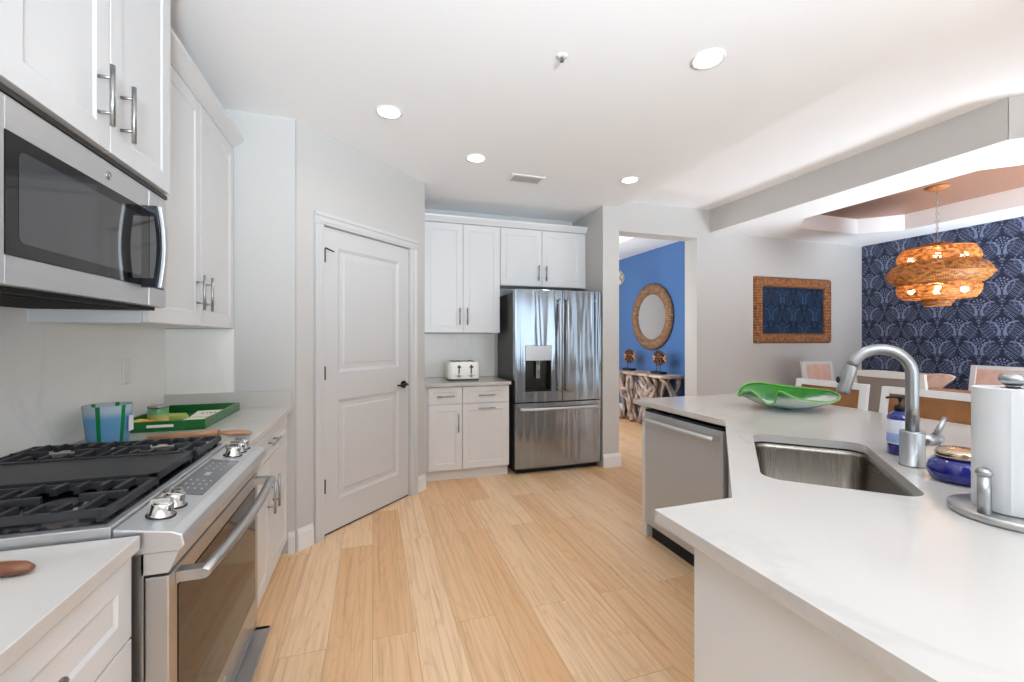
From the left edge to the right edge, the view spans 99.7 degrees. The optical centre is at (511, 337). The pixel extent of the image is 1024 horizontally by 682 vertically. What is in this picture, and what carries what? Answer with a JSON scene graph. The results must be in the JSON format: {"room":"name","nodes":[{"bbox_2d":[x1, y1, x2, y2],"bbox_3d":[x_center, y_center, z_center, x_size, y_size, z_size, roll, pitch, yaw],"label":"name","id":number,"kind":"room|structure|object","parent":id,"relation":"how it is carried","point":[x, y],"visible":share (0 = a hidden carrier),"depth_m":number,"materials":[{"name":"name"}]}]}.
{"room":"kitchen","nodes":[
{"label":"kitchen","id":0,"kind":"room"},
{"bbox_2d":[166,109,295,553],"bbox_3d":[-1.676,-0.015,2.616,0.678,2.670,0.120,0,0,-18],"label":"wall","id":1,"kind":"structure","parent":0,"point":[264,163],"depth_m":2.62,"materials":[{"name":"grey paint"}]},
{"bbox_2d":[165,329,233,394],"bbox_3d":[-1.806,0.180,2.504,0.337,0.465,0.012,0,0,-18],"label":"backsplash","id":2,"kind":"structure","parent":1,"relation":"attached to","point":[196,360],"depth_m":2.50,"materials":[{"name":"stone"}]},
{"bbox_2d":[296,120,424,551],"bbox_3d":[-1.102,-0.015,3.253,0.120,2.670,1.249,0,0,27],"label":"wall","id":3,"kind":"structure","parent":0,"point":[333,177],"depth_m":2.85,"materials":[{"name":"grey paint"}]},
{"bbox_2d":[288,523,313,553],"bbox_3d":[-1.321,1.252,2.703,0.042,0.135,0.159,0,0,27],"label":"baseboard","id":4,"kind":"structure","parent":3,"relation":"attached to","point":[305,535],"depth_m":2.69,"materials":[{"name":"white paint"}]},
{"bbox_2d":[314,210,417,543],"bbox_3d":[-1.068,0.248,3.241,0.151,2.143,1.012,0,0,27],"label":"door","id":5,"kind":"structure","parent":3,"relation":"in","point":[366,277],"depth_m":3.16,"materials":[{"name":"grey paint"}]},
{"bbox_2d":[418,473,425,492],"bbox_3d":[-0.781,1.252,3.731,0.016,0.135,0.104,0,0,27],"label":"baseboard","id":6,"kind":"structure","parent":3,"relation":"attached to","point":[422,478],"depth_m":3.73,"materials":[{"name":"white paint"}]},
{"bbox_2d":[253,416,693,681],"bbox_3d":[1.952,1.350,2.417,8.000,0.060,13.000,0,0,-18],"label":"floor","id":7,"kind":"structure","parent":0,"point":[552,575],"depth_m":2.25,"materials":[{"name":"brown wood"}]},
{"bbox_2d":[0,558,130,681],"bbox_3d":[-0.935,0.883,0.371,0.674,0.873,0.922,0,0,-18],"label":"base cabinet","id":8,"kind":"object","parent":7,"relation":"on","point":[92,643],"visible":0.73,"depth_m":0.77,"materials":[{"name":"white paint"}]},
{"bbox_2d":[0,536,139,675],"bbox_3d":[-0.891,0.430,0.188,0.651,0.030,1.306,0,0,-18],"label":"countertop","id":9,"kind":"structure","parent":8,"relation":"on","point":[32,603],"depth_m":0.73,"materials":[{"name":"stone"}]},
{"bbox_2d":[0,560,35,576],"bbox_3d":[-0.944,0.403,0.746,0.205,0.024,0.032,0,0,-8],"label":"wooden spoon","id":10,"kind":"object","parent":9,"relation":"on","point":[7,568],"visible":1,"depth_m":0.75,"materials":[{"name":"brown wood"}]},
{"bbox_2d":[0,435,275,681],"bbox_3d":[-1.149,0.839,1.206,0.776,0.963,0.772,0,0,-18],"label":"gas range","id":11,"kind":"object","parent":7,"relation":"on","point":[193,504],"visible":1,"depth_m":1.10,"materials":[{"name":"metal"}]},
{"bbox_2d":[0,442,227,551],"bbox_3d":[-1.237,0.413,1.178,0.590,0.038,0.772,0,0,-18],"label":"cooktop","id":12,"kind":"object","parent":11,"relation":"in","point":[17,537],"depth_m":0.92,"materials":[{"name":"metal"}]},
{"bbox_2d":[254,416,286,608],"bbox_3d":[-1.496,0.883,2.063,0.674,0.873,1.036,0,0,-18],"label":"base cabinet","id":13,"kind":"object","parent":7,"relation":"on","point":[272,516],"visible":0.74,"depth_m":2.20,"materials":[{"name":"white paint"}]},
{"bbox_2d":[49,390,292,453],"bbox_3d":[-1.496,0.383,2.059,0.651,0.125,1.047,0,0,-18],"label":"countertop","id":14,"kind":"structure","parent":13,"relation":"on","point":[259,412],"depth_m":2.44,"materials":[{"name":"stone"}]},
{"bbox_2d":[81,402,132,442],"bbox_3d":[-1.581,0.337,1.691,0.152,0.154,0.150,0,0,-18],"label":"ice bucket","id":15,"kind":"object","parent":14,"relation":"on","point":[110,421],"visible":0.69,"depth_m":1.65,"materials":[{"name":"blue glass"}]},
{"bbox_2d":[130,402,239,432],"bbox_3d":[-1.641,0.392,2.170,0.340,0.045,0.541,0,0,-18],"label":"serving tray","id":16,"kind":"object","parent":14,"relation":"on","point":[229,409],"visible":0.61,"depth_m":2.02,"materials":[{"name":"green"}]},
{"bbox_2d":[147,404,168,420],"bbox_3d":[-1.674,0.362,2.044,0.082,0.088,0.082,0,0,-18],"label":"candle tin","id":17,"kind":"object","parent":16,"relation":"on","point":[157,412],"visible":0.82,"depth_m":2.02,"materials":[{"name":"metal"}]},
{"bbox_2d":[169,413,188,419],"bbox_3d":[-1.708,0.395,2.181,0.120,0.022,0.100,0,0,-35],"label":"napkin","id":18,"kind":"object","parent":16,"relation":"on","point":[172,416],"visible":0.53,"depth_m":2.16,"materials":[{"name":"green paper"}]},
{"bbox_2d":[183,417,205,419],"bbox_3d":[-1.548,0.402,2.075,0.120,0.007,0.200,0,0,-6],"label":"card","id":19,"kind":"object","parent":16,"relation":"on","point":[197,417],"visible":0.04,"depth_m":2.14,"materials":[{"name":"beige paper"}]},
{"bbox_2d":[190,409,222,417],"bbox_3d":[-1.617,0.402,2.305,0.130,0.007,0.210,0,0,-26],"label":"card","id":20,"kind":"object","parent":16,"relation":"on","point":[205,413],"visible":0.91,"depth_m":2.29,"materials":[{"name":"beige paper"}]},
{"bbox_2d":[147,429,251,439],"bbox_3d":[-1.287,0.397,1.790,0.362,0.030,0.054,0,0,-21],"label":"wooden spatula","id":21,"kind":"object","parent":14,"relation":"on","point":[214,432],"visible":0.87,"depth_m":1.78,"materials":[{"name":"brown wood"}]},
{"bbox_2d":[425,385,508,481],"bbox_3d":[-0.500,0.883,4.295,0.815,0.873,0.638,0,0,-18],"label":"base cabinet","id":22,"kind":"object","parent":7,"relation":"on","point":[467,427],"visible":0.97,"depth_m":4.03,"materials":[{"name":"white paint"}]},
{"bbox_2d":[425,376,510,387],"bbox_3d":[-0.496,0.430,4.298,0.825,0.030,0.625,0,0,-18],"label":"countertop","id":23,"kind":"structure","parent":22,"relation":"on","point":[482,380],"depth_m":4.09,"materials":[{"name":"stone"}]},
{"bbox_2d":[445,360,478,380],"bbox_3d":[-0.497,0.320,4.306,0.316,0.188,0.290,0,0,-18],"label":"toaster","id":24,"kind":"object","parent":23,"relation":"on","point":[457,370],"visible":1,"depth_m":4.19,"materials":[{"name":"white metal"}]},
{"bbox_2d":[498,289,600,473],"bbox_3d":[0.386,0.425,4.532,0.929,1.790,0.712,0,0,-18],"label":"refrigerator","id":25,"kind":"object","parent":7,"relation":"on","point":[549,341],"visible":1,"depth_m":4.25,"materials":[{"name":"grey metal"}]},
{"bbox_2d":[619,370,683,423],"bbox_3d":[2.096,0.931,6.688,0.462,0.792,1.349,0,0,-18],"label":"console table","id":26,"kind":"object","parent":7,"relation":"on","point":[648,385],"visible":0.74,"depth_m":6.62,"materials":[{"name":"beige wood"}]},
{"bbox_2d":[622,349,635,370],"bbox_3d":[1.955,0.354,7.157,0.138,0.359,0.320,0,0,-18],"label":"fish sculpture","id":27,"kind":"object","parent":26,"relation":"on","point":[629,355],"visible":1,"depth_m":7.12,"materials":[{"name":"black wood"}]},
{"bbox_2d":[650,350,666,374],"bbox_3d":[2.195,0.354,6.415,0.138,0.359,0.320,0,0,-18],"label":"fish sculpture","id":28,"kind":"object","parent":26,"relation":"on","point":[658,357],"visible":1,"depth_m":6.39,"materials":[{"name":"black wood"}]},
{"bbox_2d":[642,408,728,566],"bbox_3d":[1.228,0.892,2.616,0.650,0.855,0.664,0,0,-18],"label":"dishwasher","id":29,"kind":"object","parent":7,"relation":"on","point":[686,458],"visible":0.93,"depth_m":2.52,"materials":[{"name":"grey metal"}]},
{"bbox_2d":[642,406,899,681],"bbox_3d":[1.071,0.883,1.597,1.640,0.874,2.620,0,0,-18],"label":"base cabinet","id":30,"kind":"object","parent":7,"relation":"on","point":[742,634],"visible":0.11,"depth_m":0.83,"materials":[{"name":"white paint"}]},
{"bbox_2d":[633,394,1023,681],"bbox_3d":[1.220,0.430,1.655,2.040,0.030,2.700,0,0,-18],"label":"countertop","id":31,"kind":"structure","parent":30,"relation":"on","point":[920,589],"depth_m":0.86,"materials":[{"name":"stone"}]},
{"bbox_2d":[737,382,840,409],"bbox_3d":[1.605,0.344,2.517,0.562,0.140,0.388,0,0,0],"label":"glass bowl","id":32,"kind":"object","parent":31,"relation":"on","point":[772,395],"visible":1,"depth_m":2.52,"materials":[{"name":"green glass"}]},
{"bbox_2d":[754,441,913,495],"bbox_3d":[1.063,0.550,1.495,0.410,0.206,0.710,0,0,27],"label":"sink","id":33,"kind":"object","parent":31,"relation":"in","point":[825,466],"visible":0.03,"depth_m":1.76,"materials":[{"name":"metal"}]},
{"bbox_2d":[836,344,947,467],"bbox_3d":[1.259,0.217,1.427,0.304,0.394,0.078,0,0,20],"label":"faucet","id":34,"kind":"object","parent":31,"relation":"on","point":[912,441],"visible":1,"depth_m":1.40,"materials":[{"name":"silver metal"}]},
{"bbox_2d":[885,395,904,455],"bbox_3d":[1.384,0.310,1.540,0.076,0.209,0.076,0,0,-18],"label":"soap bottle","id":35,"kind":"object","parent":31,"relation":"on","point":[895,420],"visible":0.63,"depth_m":1.53,"materials":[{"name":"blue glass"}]},
{"bbox_2d":[926,445,970,486],"bbox_3d":[1.299,0.367,1.250,0.148,0.095,0.148,0,0,-18],"label":"jar","id":36,"kind":"object","parent":31,"relation":"on","point":[948,464],"visible":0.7,"depth_m":1.23,"materials":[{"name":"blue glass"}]},
{"bbox_2d":[947,372,1023,532],"bbox_3d":[1.155,0.246,0.995,0.216,0.337,0.216,0,0,-18],"label":"paper towel holder","id":37,"kind":"object","parent":31,"relation":"on","point":[982,512],"visible":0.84,"depth_m":0.97,"materials":[{"name":"metal"}]},
{"bbox_2d":[971,385,1023,517],"bbox_3d":[1.155,0.254,0.995,0.134,0.278,0.134,0,0,-18],"label":"paper towel roll","id":38,"kind":"object","parent":37,"relation":"on","point":[997,411],"visible":0.91,"depth_m":0.97,"materials":[{"name":"grey paper"}]},
{"bbox_2d":[800,361,834,380],"bbox_3d":[3.612,0.795,4.760,0.468,1.050,0.569,0,0,-18],"label":"dining chair","id":39,"kind":"object","parent":7,"relation":"on","point":[819,370],"visible":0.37,"depth_m":4.99,"materials":[{"name":"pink fabric"}]},
{"bbox_2d":[796,378,869,410],"bbox_3d":[2.010,0.811,2.961,0.515,1.018,0.498,0,0,-18],"label":"counter stool","id":40,"kind":"object","parent":7,"relation":"on","point":[858,398],"visible":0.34,"depth_m":2.90,"materials":[{"name":"white wood"}]},
{"bbox_2d":[854,370,927,411],"bbox_3d":[3.349,0.795,3.678,0.615,1.050,0.548,0,0,-18],"label":"dining chair","id":41,"kind":"object","parent":7,"relation":"on","point":[876,379],"visible":0.23,"depth_m":3.62,"materials":[{"name":"wood"}]},
{"bbox_2d":[879,386,970,425],"bbox_3d":[2.186,0.811,2.414,0.515,1.018,0.498,0,0,-18],"label":"counter stool","id":42,"kind":"object","parent":7,"relation":"on","point":[933,405],"visible":0.29,"depth_m":2.44,"materials":[{"name":"white paint"}]},
{"bbox_2d":[968,365,1023,390],"bbox_3d":[4.401,0.795,4.007,0.569,1.050,0.468,0,0,-18],"label":"dining chair","id":43,"kind":"object","parent":7,"relation":"on","point":[979,374],"visible":0.19,"depth_m":4.18,"materials":[{"name":"white wood"}]},
{"bbox_3d":[3.933,0.938,3.829,0.840,0.765,1.570,0,0,-18],"label":"dining table","id":44,"kind":"object","parent":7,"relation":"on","visible":0},
{"bbox_2d":[919,373,955,387],"bbox_3d":[4.083,0.447,4.181,0.043,0.215,0.335,0,0,-13],"label":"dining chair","id":45,"kind":"object","parent":44,"relation":"on","point":[938,380],"visible":0.5,"depth_m":4.13,"materials":[{"name":"beige fabric"}]},
{"bbox_2d":[928,387,970,393],"bbox_3d":[3.942,0.512,3.900,0.250,0.085,0.660,0,0,-18],"label":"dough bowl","id":46,"kind":"object","parent":44,"relation":"on","point":[929,388],"visible":0.09,"depth_m":3.94,"materials":[{"name":"brown wood"}]},
{"bbox_2d":[425,209,572,377],"bbox_3d":[-0.160,-0.080,4.814,1.785,2.800,0.120,0,0,-18],"label":"wall","id":47,"kind":"structure","parent":0,"point":[503,292],"depth_m":4.75,"materials":[{"name":"grey paint"}]},
{"bbox_2d":[425,334,493,377],"bbox_3d":[-0.590,0.184,4.604,0.833,0.458,0.012,0,0,-18],"label":"backsplash","id":48,"kind":"structure","parent":47,"relation":"attached to","point":[439,348],"depth_m":4.60,"materials":[{"name":"stone"}]},
{"bbox_2d":[425,221,499,332],"bbox_3d":[-0.550,-0.596,4.435,0.806,1.088,0.355,0,0,-18],"label":"upper cabinet","id":49,"kind":"object","parent":47,"relation":"attached to","point":[462,261],"visible":0.91,"depth_m":4.30,"materials":[{"name":"white paint"}]},
{"bbox_2d":[466,347,471,357],"bbox_3d":[-0.462,0.155,4.635,0.072,0.116,0.008,0,0,-18],"label":"wall outlet","id":50,"kind":"object","parent":47,"relation":"attached to","point":[468,349],"visible":1,"depth_m":4.63,"materials":[{"name":"white plastic"}]},
{"bbox_2d":[499,227,584,290],"bbox_3d":[0.304,-0.841,4.711,0.982,0.598,0.355,0,0,-18],"label":"upper cabinet","id":51,"kind":"object","parent":47,"relation":"attached to","point":[529,259],"visible":1,"depth_m":4.57,"materials":[{"name":"white paint"}]},
{"bbox_2d":[425,213,587,233],"bbox_3d":[-0.081,-1.173,4.585,1.791,0.063,0.344,0,0,-18],"label":"crown molding","id":52,"kind":"structure","parent":51,"relation":"on","point":[430,217],"depth_m":4.42,"materials":[{"name":"white paint"}]},
{"bbox_2d":[170,0,949,221],"bbox_3d":[-0.076,-1.415,2.335,3.550,0.130,4.890,0,0,-18],"label":"ceiling","id":53,"kind":"structure","parent":0,"point":[486,78],"depth_m":2.20,"materials":[{"name":"white paint"}]},
{"bbox_2d":[375,105,401,118],"bbox_3d":[-0.735,-1.347,2.580,0.156,0.006,0.156,0,0,-18],"label":"recessed light","id":54,"kind":"object","parent":53,"relation":"in","point":[385,111],"visible":1,"depth_m":2.57,"materials":[{"name":"white plastic"}]},
{"bbox_2d":[466,154,485,162],"bbox_3d":[-0.270,-1.347,3.240,0.156,0.006,0.156,0,0,-18],"label":"recessed light","id":55,"kind":"object","parent":53,"relation":"in","point":[475,158],"visible":1,"depth_m":3.24,"materials":[{"name":"white plastic"}]},
{"bbox_2d":[506,173,545,184],"bbox_3d":[0.118,-1.346,3.668,0.300,0.008,0.170,0,0,-18],"label":"ceiling vent","id":56,"kind":"object","parent":53,"relation":"in","point":[518,178],"visible":1,"depth_m":3.66,"materials":[{"name":"white plastic"}]},
{"bbox_2d":[556,52,567,62],"bbox_3d":[0.239,-1.336,2.068,0.054,0.026,0.054,0,0,-18],"label":"sprinkler","id":57,"kind":"object","parent":53,"relation":"attached to","point":[562,56],"visible":1,"depth_m":2.06,"materials":[{"name":"white metal"}]},
{"bbox_2d":[620,176,638,183],"bbox_3d":[1.005,-1.347,3.688,0.156,0.006,0.156,0,0,-18],"label":"recessed light","id":58,"kind":"object","parent":53,"relation":"in","point":[627,180],"visible":1,"depth_m":3.69,"materials":[{"name":"white plastic"}]},
{"bbox_2d":[691,48,725,69],"bbox_3d":[0.948,-1.347,2.091,0.156,0.006,0.156,0,0,-18],"label":"recessed light","id":59,"kind":"object","parent":53,"relation":"in","point":[709,58],"visible":1,"depth_m":2.09,"materials":[{"name":"white plastic"}]},
{"bbox_2d":[573,205,618,466],"bbox_3d":[0.892,-0.015,4.807,0.188,2.670,0.800,0,0,-18],"label":"wall column","id":60,"kind":"structure","parent":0,"point":[602,235],"depth_m":4.43,"materials":[{"name":"grey paint"}]},
{"bbox_2d":[603,453,620,467],"bbox_3d":[1.025,1.252,4.421,0.204,0.135,0.016,0,0,-18],"label":"baseboard","id":61,"kind":"structure","parent":60,"relation":"attached to","point":[609,460],"depth_m":4.41,"materials":[{"name":"white paint"}]},
{"bbox_2d":[619,236,677,259],"bbox_3d":[0.925,-1.518,6.735,2.700,0.185,3.750,0,0,-18],"label":"ceiling","id":62,"kind":"structure","parent":0,"point":[628,246],"depth_m":6.66,"materials":[{"name":"white paint"}]},
{"bbox_2d":[619,270,623,285],"bbox_3d":[1.634,-1.117,6.833,0.279,0.613,0.279,0,0,-18],"label":"pendant","id":63,"kind":"object","parent":62,"relation":"hanging from","point":[621,275],"visible":0.33,"depth_m":6.76,"materials":[{"name":"beige"}]},
{"bbox_2d":[619,241,684,407],"bbox_3d":[2.266,-0.180,7.169,0.120,3.000,3.750,0,0,-18],"label":"wall","id":64,"kind":"structure","parent":0,"point":[664,266],"depth_m":6.90,"materials":[{"name":"blue paint"}]},
{"bbox_2d":[632,284,673,349],"bbox_3d":[2.234,-0.340,6.964,0.063,1.070,1.070,0,0,-18],"label":"round mirror","id":65,"kind":"object","parent":64,"relation":"attached to","point":[653,308],"visible":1,"depth_m":6.91,"materials":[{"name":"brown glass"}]},
{"bbox_2d":[619,201,861,395],"bbox_3d":[2.888,-0.080,5.294,3.910,2.800,0.200,0,0,-18],"label":"wall","id":66,"kind":"structure","parent":0,"point":[722,356],"depth_m":5.12,"materials":[{"name":"grey paint"}]},
{"bbox_2d":[753,276,830,342],"bbox_3d":[3.504,-0.340,5.361,1.256,0.810,0.050,0,0,-18],"label":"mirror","id":67,"kind":"object","parent":66,"relation":"attached to","point":[785,310],"visible":1,"depth_m":5.35,"materials":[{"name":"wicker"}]},
{"bbox_2d":[631,0,1023,212],"bbox_3d":[2.471,-1.530,0.614,7.580,0.100,8.850,0,0,-18],"label":"ceiling","id":68,"kind":"structure","parent":0,"point":[971,58],"depth_m":2.79,"materials":[{"name":"white paint"}]},
{"bbox_2d":[710,94,1023,231],"bbox_3d":[3.622,-1.350,3.076,4.470,0.260,1.380,0,0,38],"label":"beam","id":69,"kind":"structure","parent":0,"point":[1001,120],"depth_m":3.25,"materials":[{"name":"grey paint"}]},
{"bbox_2d":[711,137,1023,246],"bbox_3d":[4.048,-1.308,3.619,2.490,0.175,3.700,0,0,-18],"label":"ceiling","id":70,"kind":"structure","parent":0,"point":[802,222],"depth_m":4.36,"materials":[{"name":"white paint"}]},
{"bbox_2d":[819,138,1023,218],"bbox_3d":[3.916,-1.407,4.013,1.520,0.025,1.930,0,0,-18],"label":"ceiling","id":71,"kind":"structure","parent":0,"point":[979,183],"depth_m":4.20,"materials":[{"name":"brown paint"}]},
{"bbox_2d":[884,184,997,306],"bbox_3d":[3.929,-0.845,3.991,0.743,1.100,0.743,0,0,-38],"label":"chandelier","id":72,"kind":"object","parent":71,"relation":"hanging from","point":[932,262],"visible":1,"depth_m":3.82,"materials":[{"name":"wicker"}]},
{"bbox_2d":[862,216,1023,389],"bbox_3d":[5.375,-0.080,3.759,0.120,2.800,4.250,0,0,-18],"label":"wall","id":73,"kind":"structure","parent":0,"point":[986,329],"depth_m":4.83,"materials":[{"name":"blue paper"}]},
{"bbox_3d":[-0.897,-0.130,-1.094,0.120,2.900,7.670,0,0,-18],"label":"wall","id":74,"kind":"structure","parent":0,"visible":0},
{"bbox_2d":[0,307,165,456],"bbox_3d":[-1.522,0.151,1.055,0.012,0.523,2.944,0,0,-18],"label":"backsplash","id":75,"kind":"structure","parent":74,"relation":"attached to","point":[48,371],"depth_m":1.64,"materials":[{"name":"stone"}]},
{"bbox_2d":[0,0,169,194],"bbox_3d":[-1.313,-0.933,1.153,0.466,0.830,0.765,0,0,-18],"label":"upper cabinet","id":76,"kind":"object","parent":74,"relation":"attached to","point":[100,69],"visible":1,"depth_m":1.16,"materials":[{"name":"white paint"}]},
{"bbox_2d":[0,82,167,310],"bbox_3d":[-1.300,-0.304,1.157,0.466,0.420,0.765,0,0,-18],"label":"microwave","id":77,"kind":"object","parent":76,"relation":"attached to","point":[79,230],"visible":1,"depth_m":1.08,"materials":[{"name":"grey metal"}]},
{"bbox_2d":[122,359,130,383],"bbox_3d":[-1.835,0.160,2.061,0.009,0.116,0.072,0,0,-18],"label":"wall switch","id":78,"kind":"object","parent":74,"relation":"attached to","point":[126,364],"visible":1,"depth_m":2.05,"materials":[{"name":"white plastic"}]},
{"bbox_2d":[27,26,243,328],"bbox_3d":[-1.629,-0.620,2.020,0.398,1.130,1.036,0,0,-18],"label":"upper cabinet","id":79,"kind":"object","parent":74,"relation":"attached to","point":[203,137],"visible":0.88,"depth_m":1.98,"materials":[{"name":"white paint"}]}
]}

